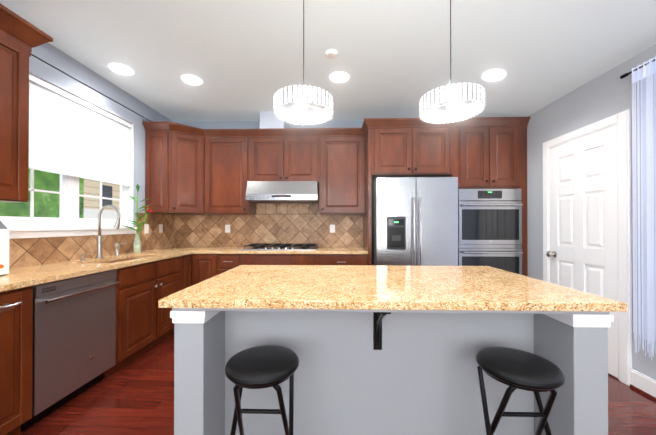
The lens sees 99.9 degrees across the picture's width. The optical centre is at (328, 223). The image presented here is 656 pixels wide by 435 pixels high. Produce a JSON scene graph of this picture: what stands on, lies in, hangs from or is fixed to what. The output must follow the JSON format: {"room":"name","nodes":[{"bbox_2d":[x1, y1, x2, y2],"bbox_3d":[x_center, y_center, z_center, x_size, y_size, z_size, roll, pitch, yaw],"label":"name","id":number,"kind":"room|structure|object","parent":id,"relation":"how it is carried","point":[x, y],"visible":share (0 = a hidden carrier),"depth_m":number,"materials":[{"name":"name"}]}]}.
{"room":"kitchen","nodes":[
{"label":"kitchen","id":0,"kind":"room"},
{"bbox_2d":[0,0,655,379],"bbox_3d":[-0.087,-0.130,0.647,4.750,2.740,6.650,0,0,2],"label":"wall","id":1,"kind":"structure","parent":0,"point":[564,65],"depth_m":2.34,"materials":[{"name":"grey paint"}]},
{"bbox_2d":[0,23,35,201],"bbox_3d":[-2.156,-0.669,1.381,0.350,1.054,0.900,0,0,2],"label":"upper cabinet","id":2,"kind":"object","parent":1,"relation":"attached to","point":[15,48],"depth_m":1.74,"materials":[{"name":"brown wood"}]},
{"bbox_2d":[0,85,127,228],"bbox_3d":[-2.382,-0.565,2.572,0.054,1.210,1.310,0,0,2],"label":"window","id":3,"kind":"structure","parent":1,"relation":"in","point":[69,194],"depth_m":2.50,"materials":[{"name":"white paint"}]},
{"bbox_2d":[29,74,131,186],"bbox_3d":[-2.319,-0.793,2.571,0.050,0.727,1.286,0,0,2],"label":"window blinds","id":4,"kind":"object","parent":3,"relation":"attached to","point":[45,155],"visible":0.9,"depth_m":2.53,"materials":[{"name":"white fabric"}]},
{"bbox_2d":[9,227,136,238],"bbox_3d":[-2.313,0.078,2.567,0.095,0.074,1.390,0,0,2],"label":"window sill","id":5,"kind":"structure","parent":1,"relation":"attached to","point":[36,233],"depth_m":2.36,"materials":[{"name":"white paint"}]},
{"bbox_2d":[9,213,172,268],"bbox_3d":[-2.306,0.096,2.155,0.009,0.464,3.748,0,0,2],"label":"backsplash","id":6,"kind":"structure","parent":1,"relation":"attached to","point":[24,252],"depth_m":2.57,"materials":[{"name":"tile"}]},
{"bbox_2d":[144,224,148,233],"bbox_3d":[-2.263,0.066,3.431,0.006,0.115,0.072,0,0,2],"label":"electrical outlet plate","id":7,"kind":"object","parent":6,"relation":"attached to","point":[146,226],"depth_m":3.42,"materials":[{"name":"white plastic"}]},
{"bbox_2d":[159,224,162,232],"bbox_3d":[-2.255,0.068,3.711,0.006,0.115,0.072,0,0,2],"label":"electrical outlet plate","id":8,"kind":"object","parent":6,"relation":"attached to","point":[160,225],"depth_m":3.71,"materials":[{"name":"white plastic"}]},
{"bbox_2d":[29,52,153,121],"bbox_3d":[-2.253,-1.274,2.717,0.083,0.030,1.541,0,0,2],"label":"rod","id":9,"kind":"object","parent":1,"relation":"attached to","point":[87,85],"visible":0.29,"depth_m":2.52,"materials":[{"name":"grey metal"}]},
{"bbox_2d":[0,247,206,291],"bbox_3d":[-2.004,0.440,2.145,0.613,0.224,3.748,0,0,2],"label":"countertop","id":10,"kind":"structure","parent":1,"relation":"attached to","point":[20,277],"depth_m":2.07,"materials":[{"name":"stone"}]},
{"bbox_2d":[0,221,8,275],"bbox_3d":[-2.152,0.148,1.574,0.272,0.353,0.355,0,0,2],"label":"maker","id":11,"kind":"object","parent":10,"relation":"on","point":[4,249],"visible":1,"depth_m":1.72,"materials":[{"name":"white plastic"}]},
{"bbox_2d":[80,253,89,260],"bbox_3d":[-2.159,0.295,2.446,0.081,0.067,0.040,0,0,2],"label":"soap dispenser","id":12,"kind":"object","parent":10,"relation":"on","point":[83,257],"visible":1,"depth_m":2.44,"materials":[{"name":"silver metal"}]},
{"bbox_2d":[95,205,125,258],"bbox_3d":[-2.085,0.077,2.744,0.232,0.506,0.317,0,0,2],"label":"faucet","id":13,"kind":"object","parent":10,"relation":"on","point":[99,241],"visible":1,"depth_m":2.61,"materials":[{"name":"silver metal"}]},
{"bbox_2d":[122,184,152,253],"bbox_3d":[-2.113,-0.048,3.062,0.308,0.759,0.301,0,0,2],"label":"vase","id":14,"kind":"object","parent":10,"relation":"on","point":[137,248],"visible":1,"depth_m":3.05,"materials":[{"name":"green plant"}]},
{"bbox_2d":[108,63,133,75],"bbox_3d":[-1.998,-1.483,2.661,0.200,0.010,0.200,0,0,2],"label":"recessed light","id":15,"kind":"object","parent":1,"relation":"in","point":[121,69],"visible":1,"depth_m":2.66,"materials":[{"name":"white"}]},
{"bbox_2d":[144,127,167,213],"bbox_3d":[-2.122,-0.657,3.717,0.291,1.054,0.624,0,0,2],"label":"upper cabinet","id":16,"kind":"object","parent":1,"relation":"attached to","point":[156,146],"depth_m":3.41,"materials":[{"name":"brown wood"}]},
{"bbox_2d":[168,127,203,214],"bbox_3d":[-1.843,-0.657,3.709,0.367,1.054,0.624,0,0,2],"label":"upper cabinet","id":17,"kind":"object","parent":1,"relation":"attached to","point":[190,170],"depth_m":3.53,"materials":[{"name":"brown wood"}]},
{"bbox_2d":[181,75,202,84],"bbox_3d":[-1.413,-1.482,2.855,0.200,0.010,0.200,0,0,2],"label":"recessed light","id":18,"kind":"object","parent":1,"relation":"in","point":[191,79],"visible":0.94,"depth_m":2.85,"materials":[{"name":"white"}]},
{"bbox_2d":[204,131,255,214],"bbox_3d":[-1.382,-0.657,3.811,0.661,1.054,0.396,0,0,2],"label":"upper cabinet","id":19,"kind":"object","parent":1,"relation":"attached to","point":[225,152],"depth_m":3.66,"materials":[{"name":"brown wood"}]},
{"bbox_2d":[173,203,362,246],"bbox_3d":[-0.868,-0.102,3.988,2.723,0.878,0.009,0,0,2],"label":"backsplash","id":20,"kind":"structure","parent":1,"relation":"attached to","point":[296,223],"depth_m":3.98,"materials":[{"name":"tile"}]},
{"bbox_2d":[225,225,229,232],"bbox_3d":[-1.462,0.075,3.994,0.072,0.115,0.006,0,0,2],"label":"electrical outlet plate","id":21,"kind":"object","parent":20,"relation":"attached to","point":[227,228],"depth_m":3.99,"materials":[{"name":"white plastic"}]},
{"bbox_2d":[330,225,334,232],"bbox_3d":[0.057,0.075,3.953,0.072,0.115,0.006,0,0,2],"label":"electrical outlet plate","id":22,"kind":"object","parent":20,"relation":"attached to","point":[332,227],"depth_m":3.95,"materials":[{"name":"white plastic"}]},
{"bbox_2d":[193,247,367,253],"bbox_3d":[-0.577,0.353,3.662,2.123,0.035,0.640,0,0,2],"label":"countertop","id":23,"kind":"structure","parent":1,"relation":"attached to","point":[209,250],"depth_m":3.37,"materials":[{"name":"stone"}]},
{"bbox_2d":[240,243,318,249],"bbox_3d":[-0.618,0.309,3.683,0.955,0.052,0.495,0,0,2],"label":"cooktop","id":24,"kind":"object","parent":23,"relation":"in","point":[269,246],"visible":1,"depth_m":3.55,"materials":[{"name":"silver metal"}]},
{"bbox_2d":[248,131,319,182],"bbox_3d":[-0.587,-0.864,3.813,0.928,0.640,0.350,0,0,2],"label":"upper cabinet","id":25,"kind":"object","parent":1,"relation":"attached to","point":[272,155],"depth_m":3.64,"materials":[{"name":"brown wood"}]},
{"bbox_2d":[246,181,318,202],"bbox_3d":[-0.589,-0.415,3.729,0.916,0.254,0.494,0,0,2],"label":"range hood","id":26,"kind":"object","parent":25,"relation":"attached to","point":[282,191],"visible":0.96,"depth_m":3.51,"materials":[{"name":"silver metal"}]},
{"bbox_2d":[273,0,332,124],"bbox_3d":[-0.150,-1.069,1.668,0.358,0.847,0.358,0,0,2],"label":"pendant light","id":27,"kind":"object","parent":1,"relation":"hanging from","point":[322,97],"visible":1,"depth_m":1.59,"materials":[{"name":"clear glass"}]},
{"bbox_2d":[325,49,337,58],"bbox_3d":[0.025,-1.475,2.406,0.110,0.028,0.110,0,0,2],"label":"smoke detector","id":28,"kind":"object","parent":1,"relation":"attached to","point":[331,53],"visible":0.98,"depth_m":2.38,"materials":[{"name":"white paint"}]},
{"bbox_2d":[330,72,348,82],"bbox_3d":[0.112,-1.482,2.804,0.200,0.010,0.200,0,0,2],"label":"recessed light","id":29,"kind":"object","parent":1,"relation":"in","point":[338,77],"visible":0.96,"depth_m":2.80,"materials":[{"name":"white"}]},
{"bbox_2d":[318,131,367,214],"bbox_3d":[0.185,-0.657,3.791,0.614,1.054,0.350,0,0,2],"label":"upper cabinet","id":30,"kind":"object","parent":1,"relation":"attached to","point":[343,185],"depth_m":3.62,"materials":[{"name":"brown wood"}]},
{"bbox_2d":[368,123,455,182],"bbox_3d":[1.007,-0.885,3.616,0.954,0.600,0.658,0,0,2],"label":"upper cabinet","id":31,"kind":"object","parent":1,"relation":"attached to","point":[394,149],"depth_m":3.29,"materials":[{"name":"brown wood"}]},
{"bbox_2d":[419,0,484,123],"bbox_3d":[0.729,-1.069,1.645,0.358,0.847,0.358,0,0,2],"label":"pendant light","id":32,"kind":"object","parent":1,"relation":"hanging from","point":[474,92],"visible":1,"depth_m":1.61,"materials":[{"name":"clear glass"}]},
{"bbox_2d":[448,123,523,190],"bbox_3d":[1.913,-0.802,3.591,0.738,0.765,0.658,0,0,2],"label":"upper cabinet","id":33,"kind":"object","parent":1,"relation":"attached to","point":[488,155],"depth_m":3.27,"materials":[{"name":"brown wood"}]},
{"bbox_2d":[458,189,522,274],"bbox_3d":[1.911,0.204,3.497,0.730,1.222,0.640,0,0,2],"label":"wall oven","id":34,"kind":"object","parent":33,"relation":"in","point":[490,227],"visible":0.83,"depth_m":3.24,"materials":[{"name":"grey metal"}]},
{"bbox_2d":[482,69,505,81],"bbox_3d":[1.551,-1.385,2.584,0.198,0.038,0.200,0,0,2],"label":"recessed light","id":35,"kind":"object","parent":1,"relation":"in","point":[493,75],"visible":1,"depth_m":2.58,"materials":[{"name":"white"}]},
{"bbox_2d":[546,126,618,377],"bbox_3d":[2.291,0.226,2.556,0.088,2.023,0.700,0,0,2],"label":"door","id":36,"kind":"structure","parent":1,"relation":"in","point":[582,253],"depth_m":2.47,"materials":[{"name":"white paint"}]},
{"bbox_2d":[543,109,631,385],"bbox_3d":[2.326,0.186,2.555,0.024,2.128,0.886,0,0,2],"label":"door frame","id":37,"kind":"structure","parent":1,"relation":"attached to","point":[621,121],"depth_m":2.17,"materials":[{"name":"white paint"}]},
{"bbox_2d":[620,59,654,78],"bbox_3d":[2.279,-1.212,1.478,0.061,0.167,1.330,0,0,2],"label":"curtain rod","id":38,"kind":"object","parent":1,"relation":"attached to","point":[626,74],"visible":0.79,"depth_m":2.07,"materials":[{"name":"black metal"}]},
{"bbox_2d":[632,56,655,359],"bbox_3d":[2.261,-0.103,1.480,0.024,2.115,1.147,0,0,2],"label":"curtain","id":39,"kind":"object","parent":38,"relation":"hanging from","point":[648,139],"visible":1,"depth_m":1.98,"materials":[{"name":"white fabric"}]},
{"bbox_2d":[630,369,655,400],"bbox_3d":[2.263,1.171,0.256,0.026,0.135,5.990,0,0,2],"label":"baseboard","id":40,"kind":"structure","parent":1,"relation":"attached to","point":[643,384],"depth_m":2.02,"materials":[{"name":"white paint"}]},
{"bbox_2d":[21,333,655,434],"bbox_3d":[-0.032,1.240,0.638,4.640,0.001,6.650,0,0,2],"label":"floor","id":41,"kind":"structure","parent":0,"point":[135,396],"depth_m":1.88,"materials":[{"name":"brown wood"}]},
{"bbox_2d":[0,286,32,434],"bbox_3d":[-2.032,0.802,1.358,0.600,0.884,0.552,0,0,2],"label":"base cabinet","id":42,"kind":"object","parent":41,"relation":"on","point":[16,305],"depth_m":1.53,"materials":[{"name":"brown wood"}]},
{"bbox_2d":[21,269,119,430],"bbox_3d":[-1.990,0.808,1.939,0.631,0.874,0.598,0,0,2],"label":"dishwasher","id":43,"kind":"object","parent":41,"relation":"on","point":[74,328],"visible":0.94,"depth_m":1.85,"materials":[{"name":"grey metal"}]},
{"bbox_2d":[102,255,187,376],"bbox_3d":[-1.994,0.808,2.750,0.600,0.884,1.009,0,0,2],"label":"base cabinet","id":44,"kind":"object","parent":41,"relation":"on","point":[144,323],"depth_m":2.55,"materials":[{"name":"brown wood"}]},
{"bbox_2d":[188,254,191,286],"bbox_3d":[-1.980,0.811,3.258,0.600,0.884,0.253,0,0,2],"label":"base cabinet","id":45,"kind":"object","parent":41,"relation":"on","point":[189,255],"depth_m":3.35,"materials":[{"name":"brown wood"}]},
{"bbox_2d":[191,254,222,285],"bbox_3d":[-1.489,0.813,3.689,0.397,0.884,0.630,0,0,2],"label":"base cabinet","id":46,"kind":"object","parent":41,"relation":"on","point":[206,266],"depth_m":3.38,"materials":[{"name":"brown wood"}]},
{"bbox_2d":[223,254,246,271],"bbox_3d":[-1.206,0.813,3.682,0.428,0.884,0.630,0,0,2],"label":"base cabinet","id":47,"kind":"object","parent":41,"relation":"on","point":[230,261],"depth_m":3.37,"materials":[{"name":"brown wood"}]},
{"bbox_2d":[225,345,298,434],"bbox_3d":[-0.275,0.903,1.157,0.310,0.680,0.367,0,0,2],"label":"stool","id":48,"kind":"object","parent":41,"relation":"on","point":[263,366],"visible":1,"depth_m":1.12,"materials":[{"name":"black leather"}]},
{"bbox_2d":[247,254,322,264],"bbox_3d":[-0.610,0.813,3.666,1.040,0.884,0.630,0,0,2],"label":"base cabinet","id":49,"kind":"object","parent":41,"relation":"on","point":[252,259],"depth_m":3.35,"materials":[{"name":"brown wood"}]},
{"bbox_2d":[323,254,367,264],"bbox_3d":[0.128,0.813,3.646,0.713,0.884,0.630,0,0,2],"label":"base cabinet","id":50,"kind":"object","parent":41,"relation":"on","point":[328,259],"depth_m":3.33,"materials":[{"name":"brown wood"}]},
{"bbox_2d":[170,309,613,434],"bbox_3d":[0.260,0.803,1.645,1.865,0.885,0.967,0,0,2],"label":"kitchen island","id":51,"kind":"object","parent":41,"relation":"on","point":[385,349],"depth_m":1.40,"materials":[{"name":"paint"}]},
{"bbox_2d":[158,265,626,312],"bbox_3d":[0.258,0.343,1.650,1.932,0.035,1.020,0,0,2],"label":"island countertop","id":52,"kind":"structure","parent":51,"relation":"on","point":[407,289],"depth_m":1.31,"materials":[{"name":"beige stone"}]},
{"bbox_2d":[372,177,457,265],"bbox_3d":[1.003,0.369,3.467,0.903,1.770,0.907,0,0,2],"label":"refrigerator","id":53,"kind":"object","parent":41,"relation":"on","point":[414,221],"visible":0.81,"depth_m":3.08,"materials":[{"name":"grey metal"}]},
{"bbox_2d":[476,347,564,434],"bbox_3d":[0.780,0.903,1.138,0.310,0.680,0.367,0,0,2],"label":"stool","id":54,"kind":"object","parent":41,"relation":"on","point":[513,369],"visible":1,"depth_m":1.10,"materials":[{"name":"black leather"}]},
{"label":"outside","id":55,"kind":"structure","parent":0,"visible":0},
{"bbox_2d":[0,85,119,218],"bbox_3d":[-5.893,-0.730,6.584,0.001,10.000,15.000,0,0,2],"label":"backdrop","id":56,"kind":"structure","parent":55,"point":[17,209],"depth_m":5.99,"materials":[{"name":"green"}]}
]}

